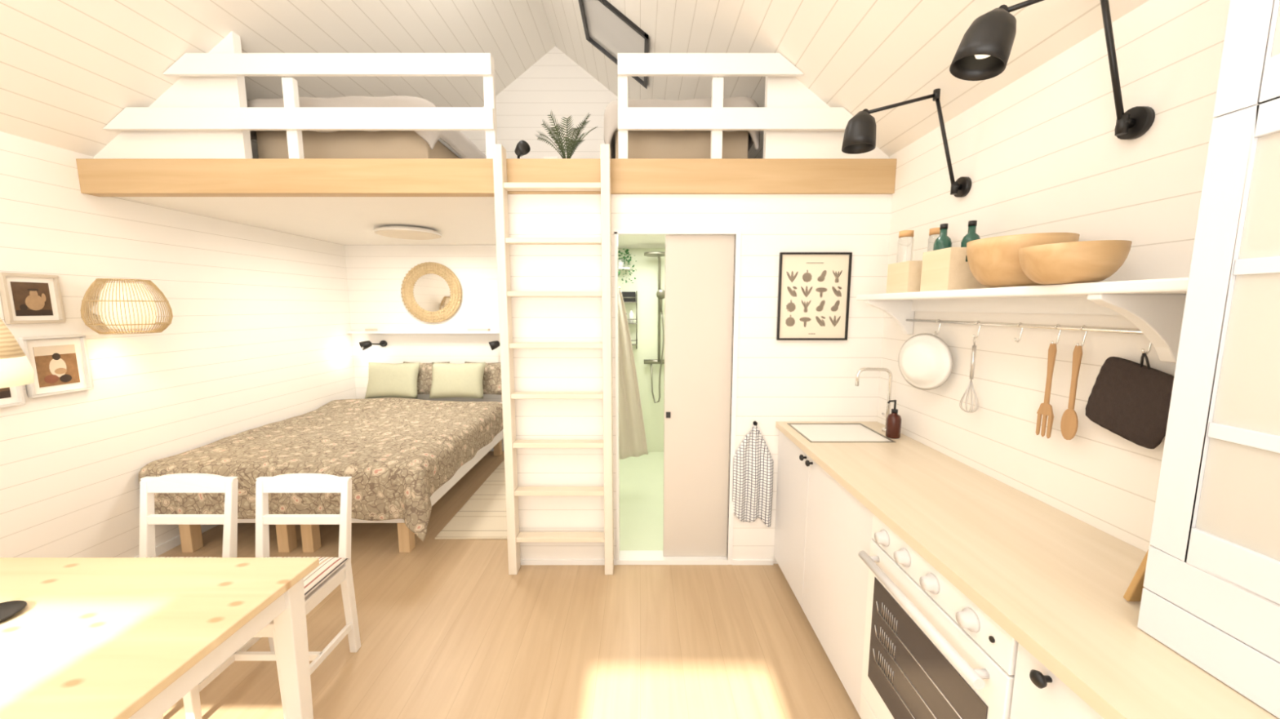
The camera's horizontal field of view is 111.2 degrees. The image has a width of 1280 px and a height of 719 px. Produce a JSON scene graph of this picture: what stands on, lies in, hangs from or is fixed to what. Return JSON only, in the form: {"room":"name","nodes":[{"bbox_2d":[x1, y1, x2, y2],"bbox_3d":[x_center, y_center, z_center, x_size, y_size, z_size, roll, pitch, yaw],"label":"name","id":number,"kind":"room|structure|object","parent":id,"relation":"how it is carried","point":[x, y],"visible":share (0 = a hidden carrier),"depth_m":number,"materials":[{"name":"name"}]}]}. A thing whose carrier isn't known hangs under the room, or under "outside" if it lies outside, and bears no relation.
{"room":"studio apartment","nodes":[
{"label":"studio apartment","id":0,"kind":"room"},
{"bbox_2d":[93,31,252,158],"bbox_3d":[-2.693,-1.476,2.496,0.867,0.702,0.050,0,7,0],"label":"wall","id":1,"kind":"structure","parent":0,"point":[187,91],"depth_m":2.50,"materials":[{"name":"white paint"}]},
{"bbox_2d":[0,131,356,557],"bbox_3d":[-3.177,0.177,1.658,0.100,2.450,6.450,0,7,0],"label":"wall","id":2,"kind":"structure","parent":0,"point":[256,336],"depth_m":2.73,"materials":[{"name":"white wood"}]},
{"bbox_2d":[0,385,26,408],"bbox_3d":[-3.114,0.094,2.091,0.025,0.290,0.214,0,7,0],"label":"picture frame","id":3,"kind":"object","parent":2,"relation":"attached to","point":[11,396],"visible":0.4,"depth_m":2.18,"materials":[{"name":"white paint"}]},
{"bbox_2d":[0,386,11,399],"bbox_3d":[-3.116,0.097,2.092,0.003,0.197,0.139,0,7,0],"label":"print","id":4,"kind":"object","parent":3,"relation":"attached to","point":[5,393],"depth_m":2.15,"materials":[{"name":"paper"}]},
{"bbox_2d":[0,272,66,324],"bbox_3d":[-3.114,-0.312,2.249,0.025,0.250,0.214,0,7,0],"label":"picture frame","id":5,"kind":"object","parent":2,"relation":"attached to","point":[25,298],"visible":1,"depth_m":2.24,"materials":[{"name":"white paint"}]},
{"bbox_2d":[9,281,53,315],"bbox_3d":[-3.116,-0.310,2.249,0.003,0.170,0.139,0,7,0],"label":"print","id":6,"kind":"object","parent":5,"relation":"attached to","point":[26,298],"depth_m":2.24,"materials":[{"name":"paper"}]},
{"bbox_2d":[17,334,93,398],"bbox_3d":[-3.114,0.028,2.345,0.025,0.310,0.254,0,7,0],"label":"picture frame","id":7,"kind":"object","parent":2,"relation":"attached to","point":[60,364],"visible":0.98,"depth_m":2.35,"materials":[{"name":"white paint"}]},
{"bbox_2d":[32,344,79,387],"bbox_3d":[-3.116,0.032,2.346,0.004,0.211,0.165,0,7,0],"label":"print","id":8,"kind":"object","parent":7,"relation":"attached to","point":[54,366],"depth_m":2.34,"materials":[{"name":"paper"}]},
{"bbox_2d":[80,278,173,334],"bbox_3d":[-2.949,-0.305,2.522,0.354,0.306,0.345,0,7,0],"label":"wall lamp","id":9,"kind":"object","parent":2,"relation":"attached to","point":[119,305],"visible":1,"depth_m":2.45,"materials":[{"name":"beige wicker"}]},
{"bbox_2d":[134,524,217,557],"bbox_3d":[-3.119,1.365,1.787,0.015,0.060,6.220,0,7,0],"label":"baseboard","id":10,"kind":"structure","parent":2,"relation":"attached to","point":[170,544],"depth_m":2.91,"materials":[{"name":"white paint"}]},
{"bbox_2d":[117,196,496,244],"bbox_3d":[-0.852,-1.170,3.575,4.551,0.164,2.120,0,7,0],"label":"loft underside","id":11,"kind":"structure","parent":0,"point":[345,220],"depth_m":3.11,"materials":[{"name":"white paint"}]},
{"bbox_2d":[246,95,486,158],"bbox_3d":[-1.810,-1.476,3.512,1.185,0.458,1.872,0,7,0],"label":"bed","id":12,"kind":"object","parent":11,"relation":"on","point":[270,144],"visible":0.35,"depth_m":2.66,"materials":[{"name":"beige fabric"}]},
{"bbox_2d":[373,226,443,239],"bbox_3d":[-1.950,-1.069,3.698,0.524,0.066,0.524,0,7,0],"label":"ceiling lamp","id":13,"kind":"object","parent":11,"relation":"attached to","point":[396,232],"visible":1,"depth_m":3.57,"materials":[{"name":"white paint"}]},
{"bbox_2d":[75,158,896,196],"bbox_3d":[-0.852,-1.027,2.482,4.551,0.185,0.085,0,7,0],"label":"beam","id":14,"kind":"structure","parent":11,"relation":"attached to","point":[98,177],"depth_m":2.44,"materials":[{"name":"brown wood"}]},
{"bbox_2d":[102,53,497,158],"bbox_3d":[-1.885,-1.389,2.433,2.156,0.546,0.065,0,7,0],"label":"loft railing","id":15,"kind":"object","parent":14,"relation":"on","point":[291,118],"visible":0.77,"depth_m":2.40,"materials":[{"name":"white paint"}]},
{"bbox_2d":[617,53,853,158],"bbox_3d":[0.569,-1.389,2.433,1.383,0.546,0.065,0,7,0],"label":"loft railing","id":16,"kind":"object","parent":14,"relation":"on","point":[717,118],"visible":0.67,"depth_m":2.40,"materials":[{"name":"white paint"}]},
{"bbox_2d":[514,140,530,158],"bbox_3d":[-0.725,-1.227,2.657,0.122,0.170,0.080,7,10,45],"label":"lamp","id":17,"kind":"object","parent":11,"relation":"on","point":[522,148],"visible":0.64,"depth_m":2.62,"materials":[{"name":"black metal"}]},
{"bbox_2d":[543,156,558,158],"bbox_3d":[-0.610,-1.290,3.025,0.100,0.206,0.015,0,7,0],"label":"picture frame","id":18,"kind":"object","parent":11,"relation":"on","point":[544,157],"visible":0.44,"depth_m":3.00,"materials":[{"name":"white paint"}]},
{"bbox_2d":[536,109,596,158],"bbox_3d":[-0.486,-1.359,2.799,0.397,0.399,0.336,5,8,35],"label":"potted palm","id":19,"kind":"object","parent":11,"relation":"on","point":[571,148],"visible":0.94,"depth_m":2.76,"materials":[{"name":"green plant"}]},
{"bbox_2d":[604,96,759,158],"bbox_3d":[0.255,-1.474,3.512,0.955,0.455,1.872,0,7,0],"label":"bed","id":20,"kind":"object","parent":11,"relation":"on","point":[641,144],"visible":0.37,"depth_m":2.66,"materials":[{"name":"white paint"}]},
{"bbox_2d":[344,46,617,444],"bbox_3d":[-0.852,-1.072,4.705,4.551,4.198,0.100,0,7,0],"label":"wall","id":21,"kind":"structure","parent":0,"point":[375,273],"depth_m":4.66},
{"bbox_2d":[359,340,386,350],"bbox_3d":[-2.845,-0.152,4.681,0.259,0.103,0.100,-5,8,-36],"label":"reading lamp","id":22,"kind":"object","parent":21,"relation":"attached to","point":[364,345],"visible":1,"depth_m":4.62,"materials":[{"name":"black metal"}]},
{"bbox_2d":[346,330,499,333],"bbox_3d":[-1.980,-0.293,4.689,2.240,0.025,0.120,0,7,0],"label":"wall shelf","id":23,"kind":"object","parent":21,"relation":"attached to","point":[350,331],"visible":0.56,"depth_m":4.63,"materials":[{"name":"white paint"}]},
{"bbox_2d":[364,328,377,331],"bbox_3d":[-2.870,-0.317,4.681,0.090,0.025,0.070,0,7,0],"label":"book","id":24,"kind":"object","parent":23,"relation":"on","point":[369,329],"visible":1,"depth_m":4.65,"materials":[{"name":"beige paper"}]},
{"bbox_2d":[467,328,490,331],"bbox_3d":[-1.720,-0.317,4.681,0.220,0.025,0.070,0,7,0],"label":"book","id":25,"kind":"object","parent":23,"relation":"on","point":[470,329],"visible":1,"depth_m":4.65,"materials":[{"name":"white paper"}]},
{"bbox_2d":[400,262,462,323],"bbox_3d":[-2.220,-0.712,4.674,0.642,0.642,0.040,0,7,0],"label":"round mirror","id":26,"kind":"object","parent":21,"relation":"attached to","point":[431,291],"visible":1,"depth_m":4.67,"materials":[{"name":"wicker"}]},
{"bbox_2d":[413,273,450,311],"bbox_3d":[-2.220,-0.713,4.683,0.430,0.430,0.020,0,7,0],"label":"mirror glass","id":27,"kind":"object","parent":26,"relation":"attached to","point":[431,291],"depth_m":4.67,"materials":[{"name":"mirror"}]},
{"bbox_2d":[488,340,499,350],"bbox_3d":[-1.485,-0.152,4.681,0.259,0.103,0.100,-5,8,-36],"label":"reading lamp","id":28,"kind":"object","parent":21,"relation":"attached to","point":[493,344],"visible":0.61,"depth_m":4.61,"materials":[{"name":"black metal"}]},
{"bbox_2d":[489,444,503,451],"bbox_3d":[-1.964,0.985,4.889,2.327,0.070,0.030,0,7,0],"label":"baseboard","id":29,"kind":"structure","parent":21,"relation":"attached to","point":[492,449],"depth_m":4.88,"materials":[{"name":"white paint"}]},
{"bbox_2d":[155,451,861,718],"bbox_3d":[-0.852,1.437,1.811,4.751,0.112,6.450,0,7,0],"label":"floor","id":30,"kind":"structure","parent":0,"point":[446,631],"depth_m":2.13,"materials":[{"name":"brown wood"}]},
{"bbox_2d":[0,557,319,718],"bbox_3d":[-1.758,1.095,1.152,1.325,0.750,0.785,0,7,0],"label":"dining table","id":31,"kind":"object","parent":30,"relation":"on","point":[93,637],"visible":1,"depth_m":1.22,"materials":[{"name":"brown wood"}]},
{"bbox_2d":[0,600,26,622],"bbox_3d":[-1.780,0.672,1.189,0.132,0.080,0.132,0,7,0],"label":"dish","id":32,"kind":"object","parent":31,"relation":"on","point":[8,610],"visible":1,"depth_m":1.23,"materials":[{"name":"black ceramic"}]},
{"bbox_2d":[139,473,238,718],"bbox_3d":[-2.040,0.964,1.825,0.430,0.849,0.451,0,7,0],"label":"dining chair","id":33,"kind":"object","parent":30,"relation":"on","point":[176,482],"visible":0.15,"depth_m":1.97,"materials":[{"name":"white paint"}]},
{"bbox_2d":[182,473,360,718],"bbox_3d":[-1.520,0.964,1.825,0.430,0.849,0.451,0,7,0],"label":"dining chair","id":34,"kind":"object","parent":30,"relation":"on","point":[331,572],"visible":0.41,"depth_m":1.97,"materials":[{"name":"white paint"}]},
{"bbox_2d":[303,557,349,597],"bbox_3d":[-1.520,0.918,1.783,0.430,0.052,0.380,0,7,0],"label":"seat cushion","id":35,"kind":"object","parent":34,"relation":"on","point":[329,569],"depth_m":1.85,"materials":[{"name":"white fabric"}]},
{"bbox_2d":[178,402,503,552],"bbox_3d":[-2.250,0.861,3.811,1.620,0.575,2.040,0,7,0],"label":"double bed","id":36,"kind":"object","parent":30,"relation":"on","point":[191,538],"visible":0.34,"depth_m":2.87,"materials":[{"name":"white paint"}]},
{"bbox_2d":[137,397,502,541],"bbox_3d":[-2.201,0.739,3.566,1.809,0.497,1.932,0,7,0],"label":"duvet","id":37,"kind":"object","parent":36,"relation":"on","point":[396,452],"visible":0.95,"depth_m":2.92,"materials":[{"name":"fabric"}]},
{"bbox_2d":[364,362,420,399],"bbox_3d":[-2.560,0.216,4.539,0.540,0.365,0.180,0,7,0],"label":"pillow","id":38,"kind":"object","parent":36,"relation":"on","point":[384,380],"visible":0.99,"depth_m":4.49,"materials":[{"name":"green fabric"}]},
{"bbox_2d":[403,361,449,394],"bbox_3d":[-2.290,0.203,4.688,0.500,0.353,0.134,0,7,0],"label":"pillow","id":39,"kind":"object","parent":36,"relation":"on","point":[424,379],"visible":0.29,"depth_m":4.64,"materials":[{"name":"fabric"}]},
{"bbox_2d":[429,362,485,399],"bbox_3d":[-1.890,0.216,4.539,0.560,0.365,0.180,0,7,0],"label":"pillow","id":40,"kind":"object","parent":36,"relation":"on","point":[449,380],"visible":1,"depth_m":4.49,"materials":[{"name":"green fabric"}]},
{"bbox_2d":[464,361,502,395],"bbox_3d":[-1.630,0.203,4.688,0.500,0.353,0.134,0,7,0],"label":"pillow","id":41,"kind":"object","parent":36,"relation":"on","point":[491,380],"visible":0.41,"depth_m":4.64,"materials":[{"name":"fabric"}]},
{"bbox_2d":[435,460,507,539],"bbox_3d":[-1.140,1.146,3.795,0.560,0.011,1.540,0,7,0],"label":"woven rug","id":42,"kind":"object","parent":30,"relation":"on","point":[483,516],"visible":0.49,"depth_m":3.34,"materials":[{"name":"beige fabric"}]},
{"bbox_2d":[492,144,613,574],"bbox_3d":[-0.475,0.067,2.524,0.626,2.460,0.085,0,7,0],"label":"ladder","id":43,"kind":"object","parent":30,"relation":"on","point":[501,188],"visible":1,"depth_m":2.49,"materials":[{"name":"white wood"}]},
{"bbox_2d":[773,430,809,608],"bbox_3d":[1.113,0.874,2.452,0.619,0.876,0.476,0,7,0],"label":"base cabinet","id":44,"kind":"object","parent":30,"relation":"on","point":[793,473],"visible":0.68,"depth_m":2.41,"materials":[{"name":"white paint"}]},
{"bbox_2d":[802,457,873,715],"bbox_3d":[1.113,0.939,1.917,0.619,0.876,0.598,0,7,0],"label":"base cabinet","id":45,"kind":"object","parent":30,"relation":"on","point":[839,526],"visible":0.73,"depth_m":1.86,"materials":[{"name":"white paint"}]},
{"bbox_2d":[858,514,1018,718],"bbox_3d":[1.094,1.011,1.321,0.640,0.876,0.593,0,7,0],"label":"oven","id":46,"kind":"object","parent":30,"relation":"on","point":[930,652],"visible":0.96,"depth_m":1.27,"materials":[{"name":"white paint"}]},
{"bbox_2d":[1009,643,1103,718],"bbox_3d":[1.113,1.083,0.724,0.619,0.876,0.598,0,7,0],"label":"base cabinet","id":47,"kind":"object","parent":30,"relation":"on","point":[1038,693],"visible":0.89,"depth_m":0.91,"materials":[{"name":"white paint"}]},
{"bbox_2d":[775,421,1279,718],"bbox_3d":[1.119,0.563,1.201,0.607,0.034,2.889,0,7,0],"label":"countertop","id":48,"kind":"structure","parent":47,"relation":"on","point":[1056,583],"depth_m":1.16,"materials":[{"name":"brown wood"}]},
{"bbox_2d":[787,423,896,442],"bbox_3d":[1.083,0.408,2.406,0.433,0.022,0.360,0,7,0],"label":"sink","id":49,"kind":"object","parent":48,"relation":"in","point":[813,433],"visible":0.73,"depth_m":2.39,"materials":[{"name":"white ceramic"}]},
{"bbox_2d":[855,367,892,432],"bbox_3d":[1.282,0.218,2.422,0.213,0.357,0.085,0,7,0],"label":"tap","id":50,"kind":"object","parent":48,"relation":"on","point":[890,374],"visible":0.85,"depth_m":2.38,"materials":[{"name":"silver metal"}]},
{"bbox_2d":[885,400,901,439],"bbox_3d":[1.333,0.311,2.305,0.072,0.200,0.068,3,8,25],"label":"soap dispenser","id":51,"kind":"object","parent":48,"relation":"on","point":[893,427],"visible":1,"depth_m":2.28,"materials":[{"name":"brown glass"}]},
{"bbox_2d":[1123,545,1151,601],"bbox_3d":[1.275,0.436,0.978,0.280,0.264,0.076,0,7,0],"label":"cutting board","id":52,"kind":"object","parent":48,"relation":"on","point":[1134,592],"visible":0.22,"depth_m":1.01,"materials":[{"name":"brown wood"}]},
{"bbox_2d":[1137,0,1279,718],"bbox_3d":[1.244,-0.112,0.358,0.355,1.506,0.997,0,7,0],"label":"cabinet","id":53,"kind":"object","parent":48,"relation":"on","point":[1211,593],"visible":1,"depth_m":0.79,"materials":[{"name":"white paint"}]},
{"bbox_2d":[0,0,1149,158],"bbox_3d":[-0.852,-1.918,1.405,4.751,1.924,6.450,0,7,0],"label":"ceiling","id":54,"kind":"structure","parent":0,"point":[68,68],"depth_m":2.29,"materials":[{"name":"white wood"}]},
{"bbox_2d":[0,317,34,388],"bbox_3d":[-1.762,-0.973,1.010,0.230,2.108,0.230,0,7,0],"label":"pendant lamp","id":55,"kind":"object","parent":54,"relation":"hanging from","point":[15,369],"visible":1,"depth_m":1.16,"materials":[{"name":"fabric"}]},
{"bbox_2d":[577,0,648,88],"bbox_3d":[-0.200,-2.526,3.416,0.520,0.459,0.710,0,7,0],"label":"roof window","id":56,"kind":"structure","parent":54,"relation":"attached to","point":[609,30],"depth_m":3.36,"materials":[{"name":"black glass"}]},
{"bbox_2d":[617,248,665,452],"bbox_3d":[0.352,-0.066,4.706,2.144,2.200,0.040,0,7,0],"label":"wall","id":57,"kind":"structure","parent":0,"point":[646,268],"depth_m":4.66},
{"bbox_2d":[617,248,636,283],"bbox_3d":[-0.181,-0.941,4.468,0.298,0.363,0.221,0,7,0],"label":"trailing plant","id":58,"kind":"object","parent":57,"relation":"attached to","point":[621,262],"visible":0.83,"depth_m":4.43,"materials":[{"name":"green plant"}]},
{"bbox_2d":[622,291,637,349],"bbox_3d":[-0.123,-0.407,4.572,0.196,0.610,0.145,0,7,0],"label":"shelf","id":59,"kind":"object","parent":57,"relation":"attached to","point":[636,297],"visible":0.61,"depth_m":4.62,"materials":[{"name":"white metal"}]},
{"bbox_2d":[621,291,635,302],"bbox_3d":[-0.125,-0.649,4.545,0.160,0.103,0.110,0,7,0],"label":"storage box","id":60,"kind":"object","parent":59,"relation":"on","point":[624,294],"visible":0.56,"depth_m":4.49,"materials":[{"name":"black metal"}]},
{"bbox_2d":[629,311,633,323],"bbox_3d":[-0.090,-0.444,4.570,0.044,0.130,0.043,0,7,0],"label":"shampoo bottle","id":61,"kind":"object","parent":59,"relation":"on","point":[631,314],"visible":0.84,"depth_m":4.55,"materials":[{"name":"white paint"}]},
{"bbox_2d":[644,251,665,403],"bbox_3d":[0.170,-0.298,4.462,0.260,1.568,0.390,0,7,0],"label":"shower","id":62,"kind":"object","parent":57,"relation":"attached to","point":[660,292],"visible":0.91,"depth_m":4.55,"materials":[{"name":"silver metal"}]},
{"bbox_2d":[617,235,665,248],"bbox_3d":[0.025,-1.041,3.566,1.450,0.010,1.990,0,7,0],"label":"ceiling","id":63,"kind":"structure","parent":0,"point":[624,241],"depth_m":4.08,"materials":[{"name":"white paint"}]},
{"bbox_2d":[507,194,892,564],"bbox_3d":[0.312,0.167,2.659,2.224,2.229,0.100,0,7,0],"label":"wall","id":64,"kind":"structure","parent":0,"point":[778,380],"depth_m":2.57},
{"bbox_2d":[520,559,616,564],"bbox_3d":[-0.473,1.266,2.736,0.654,0.030,0.012,0,7,0],"label":"baseboard","id":65,"kind":"structure","parent":64,"relation":"attached to","point":[523,562],"depth_m":2.73,"materials":[{"name":"white paint"}]},
{"bbox_2d":[614,230,741,564],"bbox_3d":[0.214,0.267,2.666,0.721,2.030,0.110,0,7,0],"label":"trim","id":66,"kind":"structure","parent":64,"relation":"attached to","point":[623,557],"depth_m":2.63,"materials":[{"name":"white paint"}]},
{"bbox_2d":[662,235,734,556],"bbox_3d":[0.347,0.261,2.667,0.398,1.982,0.048,0,7,0],"label":"sliding door","id":67,"kind":"structure","parent":64,"relation":"in","point":[700,268],"depth_m":2.64,"materials":[{"name":"beige paint"}]},
{"bbox_2d":[732,421,773,527],"bbox_3d":[0.685,0.701,2.647,0.240,0.661,0.050,0,7,0],"label":"kitchen towel","id":68,"kind":"object","parent":64,"relation":"hanging from","point":[753,461],"visible":1,"depth_m":2.65,"materials":[{"name":"white fabric"}]},
{"bbox_2d":[732,559,773,564],"bbox_3d":[0.703,1.266,2.736,0.255,0.030,0.012,0,7,0],"label":"baseboard","id":69,"kind":"structure","parent":64,"relation":"attached to","point":[735,562],"depth_m":2.73,"materials":[{"name":"white paint"}]},
{"bbox_2d":[776,252,852,340],"bbox_3d":[1.004,-0.362,2.533,0.407,0.501,0.020,0,7,0],"label":"framed poster","id":70,"kind":"object","parent":64,"relation":"attached to","point":[814,288],"visible":1,"depth_m":2.53,"materials":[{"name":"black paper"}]},
{"bbox_2d":[763,76,888,158],"bbox_3d":[1.071,-1.415,2.503,0.707,0.579,0.050,0,7,0],"label":"wall","id":71,"kind":"structure","parent":0,"point":[780,91],"depth_m":2.50,"materials":[{"name":"white paint"}]},
{"bbox_2d":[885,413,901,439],"bbox_3d":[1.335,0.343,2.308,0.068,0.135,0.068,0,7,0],"label":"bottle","id":72,"kind":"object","parent":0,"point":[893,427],"depth_m":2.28,"materials":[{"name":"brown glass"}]},
{"bbox_2d":[876,0,1230,552],"bbox_3d":[1.474,0.177,1.658,0.100,2.450,6.450,0,7,0],"label":"wall","id":73,"kind":"structure","parent":0,"point":[1042,153],"depth_m":1.46,"materials":[{"name":"white wood"}]},
{"bbox_2d":[841,88,971,197],"bbox_3d":[1.152,-0.934,1.901,0.542,0.442,0.134,0,7,0],"label":"lamp","id":74,"kind":"object","parent":73,"relation":"attached to","point":[860,134],"visible":1,"depth_m":1.88,"materials":[{"name":"black metal"}]},
{"bbox_2d":[856,277,1188,362],"bbox_3d":[1.297,-0.159,1.658,0.254,0.207,1.470,0,7,0],"label":"shelf","id":75,"kind":"object","parent":73,"relation":"attached to","point":[1156,307],"visible":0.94,"depth_m":1.32,"materials":[{"name":"white paint"}]},
{"bbox_2d":[886,261,922,293],"bbox_3d":[1.295,-0.380,2.044,0.190,0.140,0.170,0,7,0],"label":"wooden crate","id":76,"kind":"object","parent":75,"relation":"on","point":[902,277],"visible":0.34,"depth_m":1.99,"materials":[{"name":"brown wood"}]},
{"bbox_2d":[896,230,914,262],"bbox_3d":[1.248,-0.463,2.069,0.064,0.279,0.064,0,7,0],"label":"glass jar","id":77,"kind":"object","parent":76,"relation":"in","point":[905,242],"visible":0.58,"depth_m":2.04,"materials":[{"name":"clear glass"}]},
{"bbox_2d":[927,227,939,251],"bbox_3d":[1.345,-0.454,2.000,0.064,0.279,0.064,0,7,0],"label":"glass jar","id":78,"kind":"object","parent":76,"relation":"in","point":[934,233],"visible":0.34,"depth_m":1.98,"materials":[{"name":"clear glass"}]},
{"bbox_2d":[933,319,941,334],"bbox_3d":[1.383,-0.152,2.037,0.027,0.074,0.005,0,7,0],"label":"s-hook","id":79,"kind":"object","parent":75,"relation":"hanging from","point":[937,319],"visible":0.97,"depth_m":2.04,"materials":[{"name":"silver metal"}]},
{"bbox_2d":[897,331,953,390],"bbox_3d":[1.327,0.006,2.067,0.084,0.282,0.269,-3,8,-24],"label":"colander","id":80,"kind":"object","parent":79,"relation":"hanging from","point":[925,361],"visible":1,"depth_m":2.03,"materials":[{"name":"white metal"}]},
{"bbox_2d":[920,247,989,291],"bbox_3d":[1.290,-0.361,1.784,0.180,0.165,0.170,0,7,0],"label":"wooden crate","id":81,"kind":"object","parent":75,"relation":"on","point":[946,268],"visible":0.54,"depth_m":1.71,"materials":[{"name":"brown wood"}]},
{"bbox_2d":[933,223,951,250],"bbox_3d":[1.250,-0.425,1.817,0.064,0.265,0.064,0,7,0],"label":"bottle","id":82,"kind":"object","parent":81,"relation":"in","point":[943,242],"visible":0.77,"depth_m":1.79,"materials":[{"name":"green glass"}]},
{"bbox_2d":[960,220,980,262],"bbox_3d":[1.318,-0.417,1.753,0.064,0.265,0.064,0,7,0],"label":"bottle","id":83,"kind":"object","parent":81,"relation":"in","point":[971,235],"visible":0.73,"depth_m":1.73,"materials":[{"name":"green glass"}]},
{"bbox_2d":[973,320,981,338],"bbox_3d":[1.383,-0.123,1.798,0.027,0.074,0.005,0,7,0],"label":"s-hook","id":84,"kind":"object","parent":75,"relation":"hanging from","point":[977,321],"visible":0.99,"depth_m":1.80,"materials":[{"name":"silver metal"}]},
{"bbox_2d":[959,337,978,413],"bbox_3d":[1.378,0.062,1.821,0.064,0.322,0.067,0,7,0],"label":"whisk","id":85,"kind":"object","parent":84,"relation":"hanging from","point":[971,387],"visible":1,"depth_m":1.82,"materials":[{"name":"metal"}]},
{"bbox_2d":[1013,322,1023,342],"bbox_3d":[1.383,-0.099,1.600,0.027,0.074,0.005,0,7,0],"label":"s-hook","id":86,"kind":"object","parent":75,"relation":"hanging from","point":[1018,324],"visible":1,"depth_m":1.60,"materials":[{"name":"silver metal"}]},
{"bbox_2d":[966,232,1079,288],"bbox_3d":[1.275,-0.323,1.482,0.286,0.160,0.286,0,7,0],"label":"wooden bowl","id":87,"kind":"object","parent":75,"relation":"on","point":[993,262],"visible":0.66,"depth_m":1.41,"materials":[{"name":"brown wood"}]},
{"bbox_2d":[1051,324,1061,344],"bbox_3d":[1.383,-0.081,1.456,0.027,0.074,0.005,0,7,0],"label":"s-hook","id":88,"kind":"object","parent":75,"relation":"hanging from","point":[1055,326],"visible":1,"depth_m":1.45,"materials":[{"name":"silver metal"}]},
{"bbox_2d":[1035,343,1057,438],"bbox_3d":[1.375,0.105,1.478,0.007,0.320,0.057,0,7,0],"label":"wooden fork","id":89,"kind":"object","parent":88,"relation":"hanging from","point":[1045,409],"visible":1,"depth_m":1.47,"materials":[{"name":"brown wood"}]},
{"bbox_2d":[1018,240,1132,284],"bbox_3d":[1.210,-0.266,1.235,0.226,0.105,0.226,0,7,0],"label":"wooden bowl","id":90,"kind":"object","parent":75,"relation":"on","point":[1084,261],"visible":0.94,"depth_m":1.16,"materials":[{"name":"brown wood"}]},
{"bbox_2d":[1076,324,1087,346],"bbox_3d":[1.383,-0.071,1.371,0.027,0.074,0.005,0,7,0],"label":"s-hook","id":91,"kind":"object","parent":75,"relation":"hanging from","point":[1084,326],"visible":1,"depth_m":1.37,"materials":[{"name":"silver metal"}]},
{"bbox_2d":[1060,345,1082,439],"bbox_3d":[1.375,0.108,1.393,0.007,0.305,0.052,0,7,0],"label":"wooden spoon","id":92,"kind":"object","parent":91,"relation":"hanging from","point":[1069,422],"visible":1,"depth_m":1.39,"materials":[{"name":"brown wood"}]},
{"bbox_2d":[1141,342,1151,355],"bbox_3d":[1.383,-0.050,1.193,0.027,0.074,0.005,0,7,0],"label":"s-hook","id":93,"kind":"object","parent":75,"relation":"hanging from","point":[1150,344],"visible":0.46,"depth_m":1.19,"materials":[{"name":"silver metal"}]},
{"bbox_2d":[1085,351,1173,448],"bbox_3d":[1.382,0.105,1.236,0.020,0.264,0.239,0,7,0],"label":"pot holder","id":94,"kind":"object","parent":93,"relation":"hanging from","point":[1131,400],"visible":0.94,"depth_m":1.23,"materials":[{"name":"brown fabric"}]},
{"bbox_2d":[949,0,1155,139],"bbox_3d":[1.156,-0.854,1.238,0.534,0.442,0.134,0,7,0],"label":"lamp","id":95,"kind":"object","parent":73,"relation":"attached to","point":[983,52],"visible":1,"depth_m":1.22,"materials":[{"name":"black metal"}]},
{"bbox_3d":[-0.430,-0.581,3.556,0.540,0.016,0.016,0,7,0],"label":"towel bar","id":96,"kind":"object","parent":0,"visible":0},
{"bbox_2d":[618,288,648,459],"bbox_3d":[-0.142,0.144,3.637,0.424,1.441,0.070,-1,7,-8],"label":"shower curtain","id":97,"kind":"object","parent":96,"relation":"hanging from","point":[633,441],"visible":0.44,"depth_m":3.66,"materials":[{"name":"beige fabric"}]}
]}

